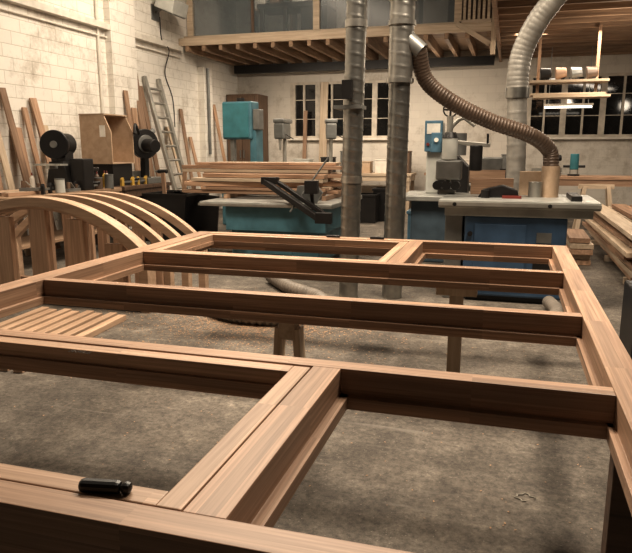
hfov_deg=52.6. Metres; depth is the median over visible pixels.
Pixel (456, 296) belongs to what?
stand
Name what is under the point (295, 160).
storage box
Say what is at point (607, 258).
bearer
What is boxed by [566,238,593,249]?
board
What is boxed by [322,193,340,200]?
bearer
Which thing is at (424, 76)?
flexible hose
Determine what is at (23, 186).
plane
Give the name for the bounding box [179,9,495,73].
mezzanine
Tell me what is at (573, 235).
board
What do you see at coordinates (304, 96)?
window
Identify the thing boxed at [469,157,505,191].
edge sander
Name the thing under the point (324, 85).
wooden plank
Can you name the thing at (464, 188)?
hood
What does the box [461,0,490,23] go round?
balustrade
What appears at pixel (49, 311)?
strip
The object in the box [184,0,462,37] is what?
wall
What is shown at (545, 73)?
can
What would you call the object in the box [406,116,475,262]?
spindle moulder
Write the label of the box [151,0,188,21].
floodlight
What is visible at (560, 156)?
saw
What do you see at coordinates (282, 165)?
board
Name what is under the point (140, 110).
board
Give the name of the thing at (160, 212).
arched frame
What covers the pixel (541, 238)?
switch plate
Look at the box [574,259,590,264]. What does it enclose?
board
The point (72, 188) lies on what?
plane
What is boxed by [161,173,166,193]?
timber offcut
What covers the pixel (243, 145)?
tall cabinet
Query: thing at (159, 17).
power cable
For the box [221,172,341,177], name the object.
board
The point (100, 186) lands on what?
tin
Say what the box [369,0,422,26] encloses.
base cabinet
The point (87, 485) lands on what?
flashlight
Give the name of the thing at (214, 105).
board
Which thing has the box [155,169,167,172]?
drill
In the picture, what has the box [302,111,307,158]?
wooden plank
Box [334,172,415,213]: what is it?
workbench
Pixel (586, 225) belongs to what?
board
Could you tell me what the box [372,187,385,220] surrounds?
bin
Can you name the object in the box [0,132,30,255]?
board
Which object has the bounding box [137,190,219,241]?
waste bin
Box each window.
[288,80,388,139]
[527,73,631,138]
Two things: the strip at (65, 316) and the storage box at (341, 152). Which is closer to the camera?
the strip at (65, 316)
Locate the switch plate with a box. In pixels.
[536,233,551,243]
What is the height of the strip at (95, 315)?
0.050 m
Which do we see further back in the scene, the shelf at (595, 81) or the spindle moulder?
the shelf at (595, 81)
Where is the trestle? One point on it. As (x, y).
(283, 332)
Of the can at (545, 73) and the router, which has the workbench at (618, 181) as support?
the router
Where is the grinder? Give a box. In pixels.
[33,130,94,190]
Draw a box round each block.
[326,235,339,237]
[370,236,383,239]
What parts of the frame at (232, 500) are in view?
sash, sash rail, rail, sash, sash rail, head rail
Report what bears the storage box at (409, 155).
on the workbench at (373, 176)
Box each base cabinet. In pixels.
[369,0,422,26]
[619,280,631,358]
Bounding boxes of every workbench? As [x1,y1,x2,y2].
[0,187,121,248]
[95,182,171,243]
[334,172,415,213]
[559,175,631,186]
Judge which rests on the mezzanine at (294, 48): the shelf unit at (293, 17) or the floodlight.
the shelf unit at (293, 17)
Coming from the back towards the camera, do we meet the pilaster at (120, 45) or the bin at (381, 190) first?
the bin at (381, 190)
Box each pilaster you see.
[102,0,139,228]
[197,67,215,195]
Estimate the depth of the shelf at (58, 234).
8.80 m
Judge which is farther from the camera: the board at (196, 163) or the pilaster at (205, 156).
the pilaster at (205, 156)
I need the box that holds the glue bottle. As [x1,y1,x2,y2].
[29,173,34,186]
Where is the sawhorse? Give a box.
[572,184,614,228]
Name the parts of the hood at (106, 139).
panel, panel, panel, panel, panel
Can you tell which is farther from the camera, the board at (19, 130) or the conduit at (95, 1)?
the conduit at (95, 1)
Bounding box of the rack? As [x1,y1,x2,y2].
[529,25,610,99]
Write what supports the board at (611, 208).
on the board
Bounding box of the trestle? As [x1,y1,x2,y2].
[273,323,305,357]
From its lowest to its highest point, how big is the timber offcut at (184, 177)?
1.210 m
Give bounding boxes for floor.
[0,209,625,552]
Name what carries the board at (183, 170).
on the board at (330, 175)
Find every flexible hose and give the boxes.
[218,278,327,325]
[412,46,558,165]
[542,296,563,311]
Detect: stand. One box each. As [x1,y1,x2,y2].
[436,288,477,372]
[601,452,631,552]
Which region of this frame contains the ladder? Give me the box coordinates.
[142,76,189,189]
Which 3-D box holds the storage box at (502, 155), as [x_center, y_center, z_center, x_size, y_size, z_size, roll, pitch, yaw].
[4.432,-2.622,14.862,0.270,0.430,0.370,3,12,16]
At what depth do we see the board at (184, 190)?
8.82 m
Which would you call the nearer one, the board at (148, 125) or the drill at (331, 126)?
the board at (148, 125)
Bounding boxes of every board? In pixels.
[0,87,29,187]
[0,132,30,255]
[0,174,3,189]
[16,127,30,176]
[21,107,60,248]
[29,98,61,219]
[123,90,139,170]
[131,108,140,169]
[137,74,154,175]
[140,86,160,176]
[166,126,181,186]
[179,109,192,186]
[182,165,341,169]
[182,169,330,172]
[183,189,326,195]
[184,181,322,187]
[186,179,341,186]
[188,137,203,188]
[191,177,327,182]
[195,162,338,165]
[202,186,328,191]
[203,173,327,178]
[213,104,226,161]
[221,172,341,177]
[276,162,340,164]
[282,165,328,165]
[327,190,340,193]
[530,92,605,95]
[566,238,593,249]
[566,243,592,254]
[567,229,589,242]
[571,254,589,259]
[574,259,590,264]
[582,221,631,269]
[584,219,631,257]
[588,231,631,277]
[589,224,631,259]
[591,235,631,279]
[593,213,631,247]
[594,204,631,239]
[607,206,631,221]
[611,204,631,218]
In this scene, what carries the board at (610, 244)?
on the board at (586, 225)
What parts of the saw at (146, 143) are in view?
handle, arm, motor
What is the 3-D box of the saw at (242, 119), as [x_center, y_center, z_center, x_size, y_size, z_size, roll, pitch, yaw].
[-1.390,-2.300,12.928,1.000,2.520,0.700,5,12,22]
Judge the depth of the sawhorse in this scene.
11.66 m
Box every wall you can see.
[0,0,237,250]
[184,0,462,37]
[236,0,631,208]
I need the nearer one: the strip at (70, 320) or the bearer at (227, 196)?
the strip at (70, 320)
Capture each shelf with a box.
[21,226,96,248]
[529,78,609,84]
[532,94,610,99]
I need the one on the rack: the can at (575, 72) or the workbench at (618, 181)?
the can at (575, 72)
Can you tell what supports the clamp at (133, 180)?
on the workbench at (134, 190)
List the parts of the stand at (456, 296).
post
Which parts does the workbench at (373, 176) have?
leg, leg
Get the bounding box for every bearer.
[224,194,249,198]
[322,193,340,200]
[604,255,612,261]
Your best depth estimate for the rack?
11.07 m
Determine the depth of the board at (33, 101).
9.85 m
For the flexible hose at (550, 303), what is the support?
on the floor
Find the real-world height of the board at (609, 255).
0.055 m
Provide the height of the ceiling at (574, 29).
0.370 m
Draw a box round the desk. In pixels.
[257,0,336,31]
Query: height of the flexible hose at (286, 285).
0.148 m
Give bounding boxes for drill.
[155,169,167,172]
[273,118,292,161]
[325,119,342,171]
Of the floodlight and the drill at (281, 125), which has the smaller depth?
the floodlight
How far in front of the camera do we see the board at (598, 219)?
8.56 m
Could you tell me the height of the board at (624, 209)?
0.055 m
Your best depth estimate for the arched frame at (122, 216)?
6.42 m
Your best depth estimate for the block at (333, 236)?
5.10 m
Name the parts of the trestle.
leg, leg, leg, leg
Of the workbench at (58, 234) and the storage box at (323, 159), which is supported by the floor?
the workbench at (58, 234)
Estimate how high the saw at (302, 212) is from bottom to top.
1.431 m
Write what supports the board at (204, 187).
on the board at (184, 190)
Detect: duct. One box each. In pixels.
[333,0,367,297]
[382,0,426,298]
[505,0,566,193]
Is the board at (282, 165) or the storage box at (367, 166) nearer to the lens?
the board at (282, 165)
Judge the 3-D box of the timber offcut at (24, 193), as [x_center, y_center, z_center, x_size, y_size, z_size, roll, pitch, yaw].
[-3.776,-1.072,8.271,0.075,0.045,0.600,4,12,18]
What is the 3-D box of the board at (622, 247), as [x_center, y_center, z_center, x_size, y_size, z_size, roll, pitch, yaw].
[4.083,-0.614,8.923,0.220,0.055,4.104,3,12,16]
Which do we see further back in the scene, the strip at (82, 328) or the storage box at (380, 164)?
the storage box at (380, 164)
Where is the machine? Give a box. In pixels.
[438,166,601,303]
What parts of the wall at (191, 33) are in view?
post, post, post, sill rail, post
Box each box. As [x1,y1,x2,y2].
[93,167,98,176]
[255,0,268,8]
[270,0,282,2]
[294,159,313,161]
[320,157,335,171]
[340,151,342,171]
[362,161,372,172]
[375,159,386,172]
[407,151,411,172]
[501,154,506,168]
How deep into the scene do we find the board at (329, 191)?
8.76 m
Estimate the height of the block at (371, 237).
0.018 m
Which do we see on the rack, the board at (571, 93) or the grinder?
the board at (571, 93)
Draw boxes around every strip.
[0,307,48,327]
[0,309,56,329]
[0,312,116,370]
[12,308,71,330]
[13,314,125,372]
[25,311,79,331]
[38,310,93,332]
[51,312,102,334]
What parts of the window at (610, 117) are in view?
sill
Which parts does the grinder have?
motor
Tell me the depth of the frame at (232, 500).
2.12 m
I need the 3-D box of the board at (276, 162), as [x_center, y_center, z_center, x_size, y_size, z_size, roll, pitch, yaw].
[-0.592,-1.673,9.450,1.928,0.032,0.244,3,12,16]
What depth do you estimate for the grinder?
9.13 m
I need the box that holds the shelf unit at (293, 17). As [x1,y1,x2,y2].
[250,0,336,32]
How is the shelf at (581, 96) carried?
attached to the rack
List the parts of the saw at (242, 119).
housing door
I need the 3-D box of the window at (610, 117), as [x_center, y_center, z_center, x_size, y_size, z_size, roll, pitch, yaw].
[6.612,-3.914,14.746,3.500,1.470,0.201,3,12,16]
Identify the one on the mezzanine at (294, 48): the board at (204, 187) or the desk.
the desk
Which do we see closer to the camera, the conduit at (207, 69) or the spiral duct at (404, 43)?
the spiral duct at (404, 43)
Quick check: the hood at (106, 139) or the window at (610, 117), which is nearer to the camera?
the hood at (106, 139)
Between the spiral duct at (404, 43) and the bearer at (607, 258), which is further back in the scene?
the bearer at (607, 258)
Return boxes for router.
[563,154,584,175]
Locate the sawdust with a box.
[4,289,591,529]
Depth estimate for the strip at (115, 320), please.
5.51 m
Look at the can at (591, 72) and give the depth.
10.88 m
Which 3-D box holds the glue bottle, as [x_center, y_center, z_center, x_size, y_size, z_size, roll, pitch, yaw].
[-4.012,-1.339,9.055,0.070,0.260,0.068,3,12,16]
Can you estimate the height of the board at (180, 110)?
2.396 m
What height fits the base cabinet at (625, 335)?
0.800 m
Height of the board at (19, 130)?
1.852 m
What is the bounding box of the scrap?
[514,493,535,501]
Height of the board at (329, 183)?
0.062 m
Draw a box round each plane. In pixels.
[19,180,40,190]
[65,182,80,191]
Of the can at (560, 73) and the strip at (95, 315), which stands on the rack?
the can at (560, 73)
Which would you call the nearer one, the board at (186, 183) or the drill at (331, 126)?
the board at (186, 183)
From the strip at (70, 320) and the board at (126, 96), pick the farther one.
the board at (126, 96)
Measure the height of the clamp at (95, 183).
0.140 m
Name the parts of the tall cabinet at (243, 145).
door, door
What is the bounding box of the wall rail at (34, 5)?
[0,0,182,57]
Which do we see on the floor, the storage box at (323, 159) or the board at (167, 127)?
the board at (167, 127)
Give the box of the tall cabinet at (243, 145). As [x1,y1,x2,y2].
[226,94,268,161]
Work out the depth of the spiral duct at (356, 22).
6.35 m
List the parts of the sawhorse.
leg, leg, leg, leg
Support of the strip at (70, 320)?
on the floor
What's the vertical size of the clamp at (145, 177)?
0.140 m
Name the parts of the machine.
leg, guard knob, door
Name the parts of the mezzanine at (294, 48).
newel post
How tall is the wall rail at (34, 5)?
0.240 m
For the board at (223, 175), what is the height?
0.052 m
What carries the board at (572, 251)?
on the board at (581, 257)
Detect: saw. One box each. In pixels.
[132,123,160,183]
[198,158,361,257]
[222,98,263,224]
[531,155,561,175]
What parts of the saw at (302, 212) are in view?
door, fence rail, fence arm, control arm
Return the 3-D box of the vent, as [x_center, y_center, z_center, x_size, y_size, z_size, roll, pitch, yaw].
[2.264,-0.103,6.353,0.220,0.200,0.010,3,12,16]
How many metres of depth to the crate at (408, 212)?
10.44 m
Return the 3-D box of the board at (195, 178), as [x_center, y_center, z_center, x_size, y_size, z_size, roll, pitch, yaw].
[-0.794,-1.324,8.778,1.925,0.042,0.240,3,12,17]
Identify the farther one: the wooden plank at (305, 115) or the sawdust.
the wooden plank at (305, 115)
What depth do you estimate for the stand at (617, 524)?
1.91 m
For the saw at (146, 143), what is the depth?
10.89 m
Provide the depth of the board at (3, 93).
9.32 m
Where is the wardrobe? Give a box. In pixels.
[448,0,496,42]
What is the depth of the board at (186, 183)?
8.81 m
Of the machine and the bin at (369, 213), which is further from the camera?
the bin at (369, 213)
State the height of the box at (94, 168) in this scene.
0.360 m
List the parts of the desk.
leg, leg, drawer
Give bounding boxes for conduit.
[94,0,103,112]
[206,68,211,153]
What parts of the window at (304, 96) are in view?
sill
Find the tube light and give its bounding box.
[543,46,593,107]
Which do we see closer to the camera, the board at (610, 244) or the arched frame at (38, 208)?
the arched frame at (38, 208)
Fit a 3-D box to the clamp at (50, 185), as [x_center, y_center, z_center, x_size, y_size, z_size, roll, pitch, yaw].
[-3.591,-1.183,8.585,0.040,0.140,0.440,0,11,-2]
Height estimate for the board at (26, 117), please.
2.142 m
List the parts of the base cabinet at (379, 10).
door, door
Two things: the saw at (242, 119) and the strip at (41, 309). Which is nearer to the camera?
the strip at (41, 309)
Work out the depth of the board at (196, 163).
9.10 m
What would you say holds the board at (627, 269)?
on the board at (609, 255)
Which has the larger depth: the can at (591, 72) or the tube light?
the tube light
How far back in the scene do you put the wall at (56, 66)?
11.02 m
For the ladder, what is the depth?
12.99 m
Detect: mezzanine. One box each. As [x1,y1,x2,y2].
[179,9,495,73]
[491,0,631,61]
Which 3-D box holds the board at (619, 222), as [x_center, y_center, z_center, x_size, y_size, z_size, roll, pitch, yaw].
[4.118,-0.820,8.883,0.220,0.055,4.934,3,12,16]
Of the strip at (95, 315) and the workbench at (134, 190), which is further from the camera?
the workbench at (134, 190)
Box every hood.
[78,113,134,185]
[437,155,469,194]
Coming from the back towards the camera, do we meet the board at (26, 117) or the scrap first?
the board at (26, 117)
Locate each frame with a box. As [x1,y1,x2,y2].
[0,196,155,312]
[0,231,631,552]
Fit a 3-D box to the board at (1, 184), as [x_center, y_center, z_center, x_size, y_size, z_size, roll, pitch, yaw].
[-4.477,-1.395,8.951,0.458,2.298,0.161,7,13,31]
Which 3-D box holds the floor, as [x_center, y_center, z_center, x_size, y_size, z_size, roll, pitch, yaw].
[1.351,0.477,5.805,14.000,0.120,21.900,3,12,16]
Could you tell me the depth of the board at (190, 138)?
14.73 m
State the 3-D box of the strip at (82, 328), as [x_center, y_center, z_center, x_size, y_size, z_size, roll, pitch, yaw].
[-2.048,0.502,5.244,0.075,0.050,1.503,3,12,12]
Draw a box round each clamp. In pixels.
[40,183,54,194]
[72,181,99,189]
[120,177,139,185]
[136,176,150,184]
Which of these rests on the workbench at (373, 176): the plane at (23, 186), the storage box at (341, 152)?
the storage box at (341, 152)
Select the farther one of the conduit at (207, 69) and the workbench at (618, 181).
the conduit at (207, 69)
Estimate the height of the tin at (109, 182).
0.212 m
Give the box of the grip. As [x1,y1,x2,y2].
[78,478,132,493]
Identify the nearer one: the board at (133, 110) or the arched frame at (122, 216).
the arched frame at (122, 216)
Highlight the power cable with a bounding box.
[159,17,174,126]
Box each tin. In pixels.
[54,178,65,192]
[94,177,102,188]
[104,174,113,188]
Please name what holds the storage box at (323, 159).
on the workbench at (373, 176)
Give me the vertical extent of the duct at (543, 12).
5.608 m
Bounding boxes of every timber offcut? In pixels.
[4,191,40,196]
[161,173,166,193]
[182,168,186,191]
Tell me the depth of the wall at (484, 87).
15.63 m
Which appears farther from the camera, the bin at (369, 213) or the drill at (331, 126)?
the drill at (331, 126)
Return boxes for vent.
[532,264,549,269]
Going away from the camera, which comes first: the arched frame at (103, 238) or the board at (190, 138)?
the arched frame at (103, 238)
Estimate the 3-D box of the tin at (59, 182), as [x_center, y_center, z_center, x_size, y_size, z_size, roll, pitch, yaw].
[-3.495,-1.240,8.738,0.136,0.192,0.136,3,12,16]

